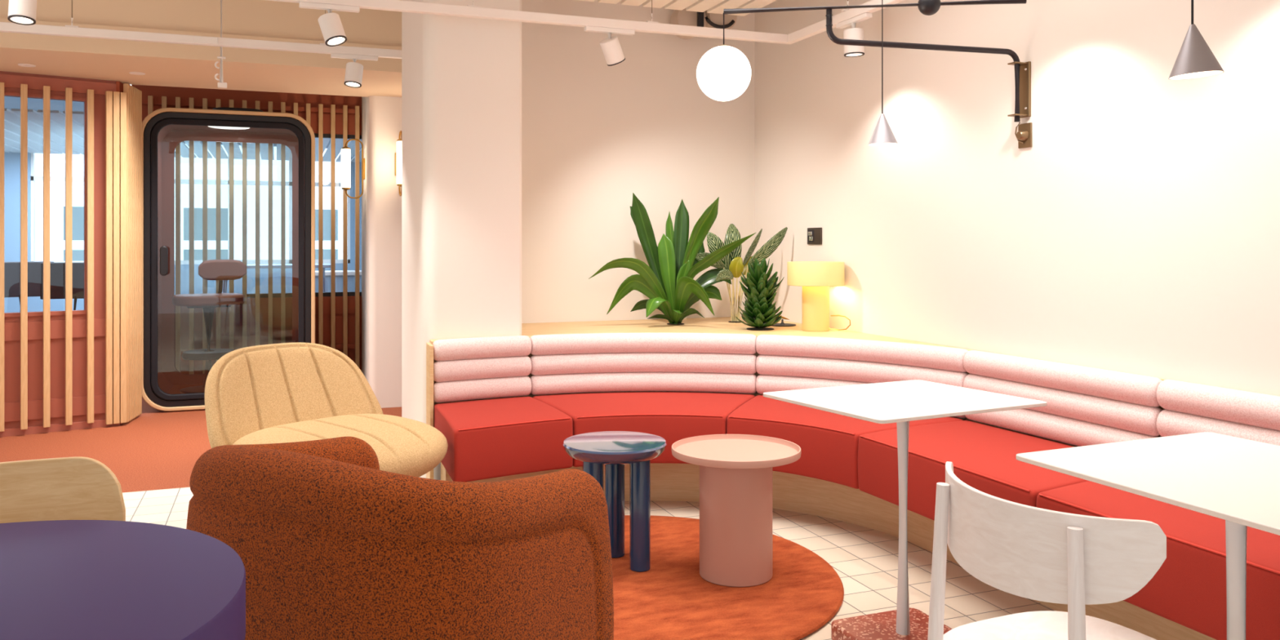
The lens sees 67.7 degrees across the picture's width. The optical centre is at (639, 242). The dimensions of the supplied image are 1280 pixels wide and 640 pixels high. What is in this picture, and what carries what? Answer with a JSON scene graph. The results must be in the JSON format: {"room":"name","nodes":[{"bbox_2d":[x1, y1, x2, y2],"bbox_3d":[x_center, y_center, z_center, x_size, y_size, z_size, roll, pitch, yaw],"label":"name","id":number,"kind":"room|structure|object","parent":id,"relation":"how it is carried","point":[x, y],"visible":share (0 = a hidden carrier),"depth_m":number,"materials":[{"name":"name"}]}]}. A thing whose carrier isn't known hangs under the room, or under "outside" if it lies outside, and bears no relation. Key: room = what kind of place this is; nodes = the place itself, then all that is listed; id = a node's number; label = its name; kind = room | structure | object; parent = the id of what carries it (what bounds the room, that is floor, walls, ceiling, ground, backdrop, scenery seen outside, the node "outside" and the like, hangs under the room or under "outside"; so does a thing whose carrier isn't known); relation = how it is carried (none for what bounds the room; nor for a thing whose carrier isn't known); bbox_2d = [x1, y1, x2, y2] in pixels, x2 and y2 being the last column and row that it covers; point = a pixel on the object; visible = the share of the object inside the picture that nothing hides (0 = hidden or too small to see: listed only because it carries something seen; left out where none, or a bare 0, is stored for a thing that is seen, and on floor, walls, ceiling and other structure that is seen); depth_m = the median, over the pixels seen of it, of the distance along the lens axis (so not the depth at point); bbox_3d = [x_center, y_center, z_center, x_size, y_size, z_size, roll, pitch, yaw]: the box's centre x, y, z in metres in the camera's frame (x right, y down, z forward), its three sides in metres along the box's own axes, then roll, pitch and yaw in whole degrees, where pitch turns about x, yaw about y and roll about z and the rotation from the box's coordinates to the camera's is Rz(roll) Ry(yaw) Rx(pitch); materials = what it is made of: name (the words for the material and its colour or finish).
{"room":"common room","nodes":[
{"label":"common room","id":0,"kind":"room"},
{"bbox_2d":[0,71,119,437],"bbox_3d":[-4.826,-0.090,5.489,3.220,2.620,0.150,0,0,-35],"label":"wall","id":1,"kind":"structure","parent":0,"point":[12,81],"depth_m":6.19,"materials":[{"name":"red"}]},
{"bbox_2d":[4,91,86,317],"bbox_3d":[-4.876,-0.240,5.422,3.060,1.420,0.062,0,0,-35],"label":"window","id":2,"kind":"structure","parent":1,"relation":"in","point":[6,94],"depth_m":6.26,"materials":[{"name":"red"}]},
{"bbox_2d":[115,80,123,424],"bbox_3d":[-3.535,0.071,6.543,0.144,2.298,0.330,0,0,-35],"label":"wall","id":3,"kind":"structure","parent":0,"point":[119,86],"depth_m":6.38,"materials":[{"name":"red paint"}]},
{"bbox_2d":[4,108,361,162],"bbox_3d":[-5.007,-1.060,9.810,8.430,0.020,4.100,0,0,-21],"label":"ceiling","id":4,"kind":"structure","parent":0,"point":[11,117],"depth_m":10.08,"materials":[{"name":"grey wood"}]},
{"bbox_2d":[4,96,361,312],"bbox_3d":[-5.815,-0.280,11.749,8.500,3.000,0.100,0,0,-21],"label":"wall","id":5,"kind":"structure","parent":0,"point":[11,160],"depth_m":11.26,"materials":[{"name":"blue"}]},
{"bbox_2d":[31,151,350,264],"bbox_3d":[-5.488,-0.480,11.874,3.660,1.500,0.060,0,0,-21],"label":"window","id":6,"kind":"structure","parent":5,"relation":"in","point":[33,178],"depth_m":11.97,"materials":[{"name":"white metal"}]},
{"bbox_2d":[0,0,401,97],"bbox_3d":[-4.183,-1.405,5.640,6.200,0.650,1.140,0,0,-21],"label":"ceiling","id":7,"kind":"structure","parent":0,"point":[163,64],"depth_m":5.78,"materials":[{"name":"beige paint"}]},
{"bbox_2d":[17,63,35,66],"bbox_3d":[-3.731,-1.077,5.802,0.094,0.004,0.094,0,0,-21],"label":"recessed light","id":8,"kind":"object","parent":7,"relation":"in","point":[19,64],"visible":1,"depth_m":5.80,"materials":[{"name":"white"}]},
{"bbox_2d":[128,71,145,75],"bbox_3d":[-3.204,-1.077,6.077,0.094,0.004,0.094,0,0,-21],"label":"recessed light","id":9,"kind":"object","parent":7,"relation":"in","point":[131,73],"visible":1,"depth_m":6.07,"materials":[{"name":"white"}]},
{"bbox_2d":[0,397,401,493],"bbox_3d":[-3.039,1.270,6.571,9.000,0.100,3.955,0,0,-21],"label":"floor","id":10,"kind":"structure","parent":0,"point":[157,449],"depth_m":5.69,"materials":[{"name":"carpet"}]},
{"bbox_2d":[0,82,142,431],"bbox_3d":[-4.305,0.070,5.943,2.195,2.280,0.369,0,0,-35],"label":"screen","id":11,"kind":"object","parent":10,"relation":"on","point":[123,110],"visible":1,"depth_m":6.29,"materials":[{"name":"brown wood"}]},
{"bbox_2d":[142,106,315,411],"bbox_3d":[-3.155,0.107,7.375,1.187,2.225,0.970,0,0,-21],"label":"booth","id":12,"kind":"object","parent":10,"relation":"on","point":[163,129],"visible":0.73,"depth_m":7.17,"materials":[{"name":"black metal"},{"name":"wood"},{"name":"clear glass"}]},
{"bbox_2d":[172,259,246,393],"bbox_3d":[-3.313,0.635,7.365,0.534,1.002,0.420,0,0,-29],"label":"bar stool","id":13,"kind":"object","parent":12,"relation":"on","point":[211,269],"visible":0.87,"depth_m":7.32,"materials":[{"name":"brown leather"}]},
{"bbox_2d":[208,125,249,129],"bbox_3d":[-3.154,-0.896,7.317,0.300,0.022,0.300,0,0,-21],"label":"ceiling lamp","id":14,"kind":"object","parent":12,"relation":"attached to","point":[219,127],"depth_m":7.35,"materials":[{"name":"white plastic"}]},
{"bbox_2d":[212,106,263,111],"bbox_3d":[-3.067,-0.988,7.285,0.360,0.034,0.400,0,0,-21],"label":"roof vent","id":15,"kind":"object","parent":12,"relation":"attached to","point":[220,108],"depth_m":7.10,"materials":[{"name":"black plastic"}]},
{"bbox_2d":[131,84,361,374],"bbox_3d":[-3.295,-0.255,8.113,1.820,2.950,0.132,0,0,-21],"label":"wall partition","id":16,"kind":"structure","parent":0,"point":[157,91],"depth_m":8.09,"materials":[{"name":"red wood"}]},
{"bbox_2d":[142,95,359,374],"bbox_3d":[-3.236,-0.008,8.015,1.700,2.356,0.088,0,0,-21],"label":"screen","id":17,"kind":"object","parent":16,"relation":"attached to","point":[150,101],"visible":0.58,"depth_m":8.02,"materials":[{"name":"brown wood"}]},
{"bbox_2d":[246,133,361,297],"bbox_3d":[-3.250,-0.238,8.136,1.720,1.416,0.060,0,0,-21],"label":"window","id":18,"kind":"structure","parent":16,"relation":"in","point":[325,135],"depth_m":8.30,"materials":[{"name":"grey"}]},
{"bbox_2d":[361,95,401,408],"bbox_3d":[-1.798,-0.255,7.860,0.962,2.950,1.470,0,0,-21],"label":"wall","id":19,"kind":"structure","parent":0,"point":[381,116],"depth_m":7.05,"materials":[{"name":"white paint"}]},
{"bbox_2d":[341,138,364,198],"bbox_3d":[-2.306,-0.595,7.679,0.191,0.482,0.072,0,0,-23],"label":"wall sconce","id":20,"kind":"object","parent":19,"relation":"attached to","point":[345,151],"visible":0.98,"depth_m":7.63,"materials":[{"name":"white glass"}]},
{"bbox_2d":[395,130,401,196],"bbox_3d":[-1.753,-0.580,6.987,0.072,0.482,0.191,0,0,-21],"label":"wall sconce","id":21,"kind":"object","parent":19,"relation":"attached to","point":[398,154],"visible":0.7,"depth_m":6.90,"materials":[{"name":"white glass"}]},
{"bbox_2d":[401,0,521,479],"bbox_3d":[-0.984,-0.255,5.163,0.491,2.950,0.890,0,0,-21],"label":"wall pier","id":22,"kind":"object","parent":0,"point":[461,77],"visible":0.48,"depth_m":4.76,"materials":[{"name":"white paint"}]},
{"bbox_2d":[122,487,1057,639],"bbox_3d":[-1.390,1.270,0.671,7.880,0.100,8.245,0,0,-21],"label":"floor","id":23,"kind":"structure","parent":0,"point":[864,559],"depth_m":3.62,"materials":[{"name":"tile"}]},
{"bbox_2d":[0,456,125,523],"bbox_3d":[-1.135,0.821,1.633,0.467,0.802,0.466,0,0,-32],"label":"wooden chair","id":24,"kind":"object","parent":23,"relation":"on","point":[77,487],"visible":0.38,"depth_m":1.85,"materials":[{"name":"beige wood"}]},
{"bbox_2d":[0,520,245,639],"bbox_3d":[-0.965,0.850,1.234,0.840,0.740,0.840,0,0,-21],"label":"round table","id":25,"kind":"object","parent":23,"relation":"on","point":[60,580],"visible":1,"depth_m":1.35,"materials":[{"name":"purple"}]},
{"bbox_2d":[204,342,448,476],"bbox_3d":[-1.266,0.831,3.885,0.918,0.778,0.793,0,0,39],"label":"lounge chair","id":26,"kind":"object","parent":23,"relation":"on","point":[282,393],"visible":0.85,"depth_m":3.93,"materials":[{"name":"beige fabric"}]},
{"bbox_2d":[186,436,613,639],"bbox_3d":[-0.592,0.828,2.213,0.916,0.785,0.720,0,0,30],"label":"armchair","id":27,"kind":"object","parent":23,"relation":"on","point":[331,544],"visible":0.9,"depth_m":1.88,"materials":[{"name":"orange fabric"}]},
{"bbox_2d":[611,515,844,639],"bbox_3d":[-0.036,1.212,3.464,1.520,0.015,1.520,0,0,-21],"label":"round rug","id":28,"kind":"object","parent":23,"relation":"on","point":[670,600],"visible":0.37,"depth_m":3.25,"materials":[{"name":"orange carpet"}]},
{"bbox_2d":[562,431,666,572],"bbox_3d":[-0.095,0.974,3.576,0.390,0.460,0.390,0,0,-21],"label":"round side table","id":29,"kind":"object","parent":28,"relation":"on","point":[614,450],"visible":0.89,"depth_m":3.49,"materials":[{"name":"blue paint"}]},
{"bbox_2d":[671,434,801,586],"bbox_3d":[0.348,0.973,3.460,0.468,0.462,0.468,0,0,-21],"label":"round side table","id":30,"kind":"object","parent":28,"relation":"on","point":[735,470],"visible":1,"depth_m":3.35,"materials":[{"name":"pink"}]},
{"bbox_2d":[671,434,801,469],"bbox_3d":[0.348,0.755,3.460,0.468,0.028,0.468,0,0,-21],"label":"table top","id":31,"kind":"object","parent":30,"relation":"on","point":[737,451],"depth_m":3.46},
{"bbox_2d":[426,333,1279,639],"bbox_3d":[0.741,0.842,3.043,2.202,0.756,4.260,0,0,-21],"label":"sofa","id":32,"kind":"object","parent":23,"relation":"on","point":[504,408],"visible":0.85,"depth_m":4.01,"materials":[{"name":"red fabric"}]},
{"bbox_2d":[434,396,573,482],"bbox_3d":[-0.634,0.874,4.324,0.539,0.229,0.723,0,0,-21],"label":"seat cushion","id":33,"kind":"object","parent":32,"relation":"on","point":[487,438],"depth_m":4.09,"materials":[{"name":"red fabric"}]},
{"bbox_2d":[533,391,755,466],"bbox_3d":[0.031,0.874,4.535,1.118,0.229,0.683,0,0,-2],"label":"seat cushion","id":34,"kind":"object","parent":32,"relation":"on","point":[673,416],"depth_m":4.29,"materials":[{"name":"red fabric"}]},
{"bbox_2d":[726,395,962,488],"bbox_3d":[0.836,0.874,4.269,1.056,0.229,0.677,0,0,39],"label":"seat cushion","id":35,"kind":"object","parent":32,"relation":"on","point":[828,442],"depth_m":4.03,"materials":[{"name":"red fabric"}]},
{"bbox_2d":[857,420,1088,520],"bbox_3d":[1.308,0.874,3.527,0.637,0.229,1.042,0,0,-21],"label":"seat cushion","id":36,"kind":"object","parent":32,"relation":"on","point":[983,457],"depth_m":3.52,"materials":[{"name":"red fabric"}]},
{"bbox_2d":[1035,480,1279,639],"bbox_3d":[1.647,0.874,2.648,0.630,0.229,1.028,0,0,-21],"label":"seat cushion","id":37,"kind":"object","parent":32,"relation":"on","point":[1188,589],"depth_m":2.46,"materials":[{"name":"red fabric"}]},
{"bbox_2d":[763,379,1046,639],"bbox_3d":[0.776,0.839,2.837,0.645,0.758,0.519,0,0,-27],"label":"bistro table","id":38,"kind":"object","parent":23,"relation":"on","point":[900,402],"visible":1,"depth_m":2.82,"materials":[{"name":"beige laminate"}]},
{"bbox_2d":[927,461,1166,639],"bbox_3d":[0.776,0.823,1.691,0.454,0.796,0.472,0,0,-24],"label":"dining chair","id":39,"kind":"object","parent":23,"relation":"on","point":[1077,561],"visible":1,"depth_m":1.56,"materials":[{"name":"white wood"}]},
{"bbox_2d":[1016,431,1279,639],"bbox_3d":[1.212,0.839,1.911,0.634,0.758,0.646,0,0,-21],"label":"bistro table","id":40,"kind":"object","parent":23,"relation":"on","point":[1234,480],"visible":1,"depth_m":1.92,"materials":[{"name":"beige laminate"}]},
{"bbox_2d":[521,0,755,323],"bbox_3d":[-0.095,-0.255,5.908,2.030,2.950,0.150,0,0,-21],"label":"wall","id":41,"kind":"structure","parent":0,"point":[595,135],"depth_m":5.80,"materials":[{"name":"white paint"}]},
{"bbox_2d":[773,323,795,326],"bbox_3d":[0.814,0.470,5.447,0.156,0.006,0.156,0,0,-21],"label":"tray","id":42,"kind":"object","parent":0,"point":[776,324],"depth_m":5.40,"materials":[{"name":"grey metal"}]},
{"bbox_2d":[755,0,1279,396],"bbox_3d":[2.320,-0.255,2.211,0.150,2.950,8.480,0,0,-21],"label":"wall","id":43,"kind":"structure","parent":0,"point":[1137,231],"depth_m":3.84,"materials":[{"name":"white paint"}]},
{"bbox_2d":[429,316,1164,381],"bbox_3d":[0.614,0.492,3.407,2.181,0.037,5.026,0,0,-21],"label":"plant ledge","id":44,"kind":"object","parent":43,"relation":"attached to","point":[699,325],"visible":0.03,"depth_m":5.26,"materials":[{"name":"brown wood"}]},
{"bbox_2d":[588,192,755,324],"bbox_3d":[0.193,0.093,5.449,0.930,0.760,0.440,0,0,5],"label":"dracaena plant","id":45,"kind":"object","parent":44,"relation":"on","point":[668,282],"visible":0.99,"depth_m":5.47,"materials":[{"name":"green plant"}]},
{"bbox_2d":[695,223,787,322],"bbox_3d":[0.590,0.181,5.630,0.544,0.587,0.189,0,0,-21],"label":"plant","id":46,"kind":"object","parent":44,"relation":"on","point":[732,264],"visible":0.87,"depth_m":5.61,"materials":[{"name":"green plant"}]},
{"bbox_2d":[735,257,784,330],"bbox_3d":[0.661,0.279,5.210,0.271,0.387,0.260,0,0,-21],"label":"dracaena","id":47,"kind":"object","parent":44,"relation":"on","point":[759,313],"visible":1,"depth_m":5.15,"materials":[{"name":"green plant"}]},
{"bbox_2d":[773,315,795,326],"bbox_3d":[0.814,0.442,5.447,0.156,0.063,0.156,0,0,-21],"label":"brass ornament","id":48,"kind":"object","parent":44,"relation":"on","point":[782,324],"visible":0.72,"depth_m":5.44,"materials":[{"name":"gold metal"}]},
{"bbox_2d":[786,261,850,331],"bbox_3d":[0.947,0.288,5.139,0.304,0.369,0.304,0,0,-21],"label":"table lamp","id":49,"kind":"object","parent":44,"relation":"on","point":[815,278],"visible":1,"depth_m":5.07,"materials":[{"name":"yellow metal"}]},
{"bbox_2d":[807,227,822,244],"bbox_3d":[0.993,-0.037,5.451,0.022,0.096,0.150,0,0,-21],"label":"wall socket","id":50,"kind":"object","parent":43,"relation":"attached to","point":[814,234],"visible":1,"depth_m":5.44,"materials":[{"name":"brown plastic"}]},
{"bbox_2d":[696,0,1031,122],"bbox_3d":[0.919,-0.721,3.703,1.385,0.452,0.379,0,0,-5],"label":"lamp","id":51,"kind":"object","parent":43,"relation":"attached to","point":[723,73],"visible":1,"depth_m":3.69,"materials":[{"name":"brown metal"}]},
{"bbox_2d":[1014,122,1031,148],"bbox_3d":[1.569,-0.443,3.916,0.038,0.107,0.072,0,0,-21],"label":"dimmer switch","id":52,"kind":"object","parent":43,"relation":"attached to","point":[1024,135],"visible":1,"depth_m":3.90,"materials":[{"name":"brown metal"}]},
{"bbox_3d":[-2.024,-1.780,2.546,8.030,0.100,12.200,0,0,-21],"label":"ceiling","id":53,"kind":"structure","parent":0,"visible":0},
{"bbox_2d":[0,0,401,58],"bbox_3d":[-2.923,-1.405,5.002,4.100,0.650,0.050,0,0,-21],"label":"track","id":54,"kind":"object","parent":53,"relation":"hanging from","point":[71,30],"visible":0.7,"depth_m":5.17,"materials":[{"name":"white metal"}]},
{"bbox_2d":[330,53,377,88],"bbox_3d":[-1.642,-0.988,5.488,0.260,0.183,0.114,0,0,-21],"label":"track spotlight","id":55,"kind":"object","parent":54,"relation":"hanging from","point":[353,71],"visible":1,"depth_m":5.46,"materials":[{"name":"white metal"}]},
{"bbox_2d":[214,0,226,88],"bbox_3d":[-2.438,-1.315,5.545,0.067,0.830,0.032,0,0,-21],"label":"curtain rod","id":56,"kind":"object","parent":53,"relation":"hanging from","point":[220,85],"visible":1,"depth_m":5.54,"materials":[{"name":"white metal"}]},
{"bbox_2d":[266,0,904,44],"bbox_3d":[-1.022,-1.405,2.163,5.630,0.650,4.370,0,0,-21],"label":"track","id":57,"kind":"object","parent":53,"relation":"hanging from","point":[468,11],"visible":0.97,"depth_m":4.68,"materials":[{"name":"white painted metal"}]},
{"bbox_2d":[7,0,36,25],"bbox_3d":[-2.524,-0.989,3.900,0.260,0.182,0.114,0,0,-21],"label":"track spotlight","id":58,"kind":"object","parent":57,"relation":"hanging from","point":[23,12],"visible":1,"depth_m":3.87,"materials":[{"name":"white metal"}]},
{"bbox_2d":[298,1,359,46],"bbox_3d":[-1.406,-0.987,4.322,0.260,0.187,0.121,0,0,-21],"label":"track spotlight","id":59,"kind":"object","parent":57,"relation":"hanging from","point":[330,23],"visible":1,"depth_m":4.30,"materials":[{"name":"white metal"}]},
{"bbox_2d":[584,26,635,66],"bbox_3d":[-0.157,-0.987,4.816,0.258,0.186,0.111,0,0,-36],"label":"track spotlight","id":60,"kind":"object","parent":57,"relation":"hanging from","point":[611,46],"visible":1,"depth_m":4.79,"materials":[{"name":"white metal"}]},
{"bbox_2d":[835,12,871,57],"bbox_3d":[1.031,-0.991,4.599,0.100,0.177,0.260,0,0,-21],"label":"track spotlight","id":61,"kind":"object","parent":57,"relation":"hanging from","point":[856,33],"visible":0.97,"depth_m":4.56,"materials":[{"name":"white metal"}]},
{"bbox_2d":[577,0,777,16],"bbox_3d":[-0.596,-1.505,4.407,2.920,0.450,1.000,0,0,-21],"label":"raft","id":62,"kind":"object","parent":53,"relation":"hanging from","point":[717,6],"visible":0.88,"depth_m":5.13,"materials":[{"name":"white wood"}]},
{"bbox_2d":[670,8,737,39],"bbox_3d":[0.396,-1.485,5.763,0.385,0.490,0.191,0,0,-21],"label":"round ceiling fixture","id":63,"kind":"object","parent":53,"relation":"hanging from","point":[683,17],"visible":0.6,"depth_m":5.71,"materials":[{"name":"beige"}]},
{"bbox_2d":[867,0,897,146],"bbox_3d":[0.794,-1.025,3.116,0.095,1.410,0.095,0,0,-21],"label":"cone pendant","id":64,"kind":"object","parent":53,"relation":"hanging from","point":[882,135],"visible":1,"depth_m":3.10,"materials":[{"name":"silver metal"}]},
{"bbox_2d":[1168,0,1224,79],"bbox_3d":[1.089,-1.028,1.871,0.099,1.405,0.095,0,0,-21],"label":"cone pendant","id":65,"kind":"object","parent":53,"relation":"hanging from","point":[1195,59],"visible":1,"depth_m":1.85,"materials":[{"name":"silver metal"}]},
{"bbox_3d":[-5.071,1.271,9.796,8.700,0.098,4.280,0,0,-21],"label":"floor","id":66,"kind":"structure","parent":0,"visible":0},
{"bbox_2d":[4,261,53,311],"bbox_3d":[-5.549,0.699,8.598,0.520,1.046,0.519,0,0,-41],"label":"office chair","id":67,"kind":"object","parent":66,"relation":"on","point":[11,269],"visible":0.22,"depth_m":8.77,"materials":[{"name":"grey"}]},
{"bbox_2d":[40,262,84,310],"bbox_3d":[-4.992,0.699,8.275,0.520,1.046,0.519,0,0,-11],"label":"office chair","id":68,"kind":"object","parent":66,"relation":"on","point":[57,269],"visible":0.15,"depth_m":8.47,"materials":[{"name":"grey"}]},
{"bbox_2d":[222,263,330,293],"bbox_3d":[-3.651,0.721,9.524,1.100,1.001,0.600,0,0,-21],"label":"table","id":69,"kind":"object","parent":66,"relation":"on","point":[263,265],"visible":0.3,"depth_m":9.39,"materials":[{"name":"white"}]},
{"bbox_2d":[315,270,361,292],"bbox_3d":[-3.101,0.770,10.804,1.240,0.900,0.540,0,0,-21],"label":"counter","id":70,"kind":"object","parent":66,"relation":"on","point":[339,273],"depth_m":10.46,"materials":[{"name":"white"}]},
{"bbox_2d":[315,270,361,275],"bbox_3d":[-3.101,0.340,10.804,1.240,0.040,0.540,0,0,-21],"label":"countertop","id":71,"kind":"structure","parent":70,"relation":"on","point":[327,273],"depth_m":10.48,"materials":[{"name":"beige laminate"}]},
{"label":"outside","id":72,"kind":"structure","parent":0,"visible":0},
{"bbox_2d":[35,84,342,261],"bbox_3d":[-7.300,-1.280,13.538,14.000,5.000,0.100,0,0,-21],"label":"wall","id":73,"kind":"structure","parent":72,"point":[57,162],"depth_m":13.94,"materials":[{"name":"white"}]},
{"bbox_2d":[63,206,84,261],"bbox_3d":[-7.682,0.110,13.306,0.620,1.220,0.058,0,0,-21],"label":"window","id":74,"kind":"structure","parent":73,"relation":"in","point":[77,211],"depth_m":13.23,"materials":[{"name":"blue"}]},
{"bbox_2d":[183,208,227,260],"bbox_3d":[-6.280,0.110,13.840,0.620,1.220,0.058,0,0,-21],"label":"window","id":75,"kind":"structure","parent":73,"relation":"in","point":[211,212],"depth_m":13.82,"materials":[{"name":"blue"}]},
{"bbox_2d":[315,208,337,259],"bbox_3d":[-4.878,0.110,14.374,0.620,1.220,0.058,0,0,-21],"label":"window","id":76,"kind":"structure","parent":73,"relation":"in","point":[326,213],"depth_m":14.40,"materials":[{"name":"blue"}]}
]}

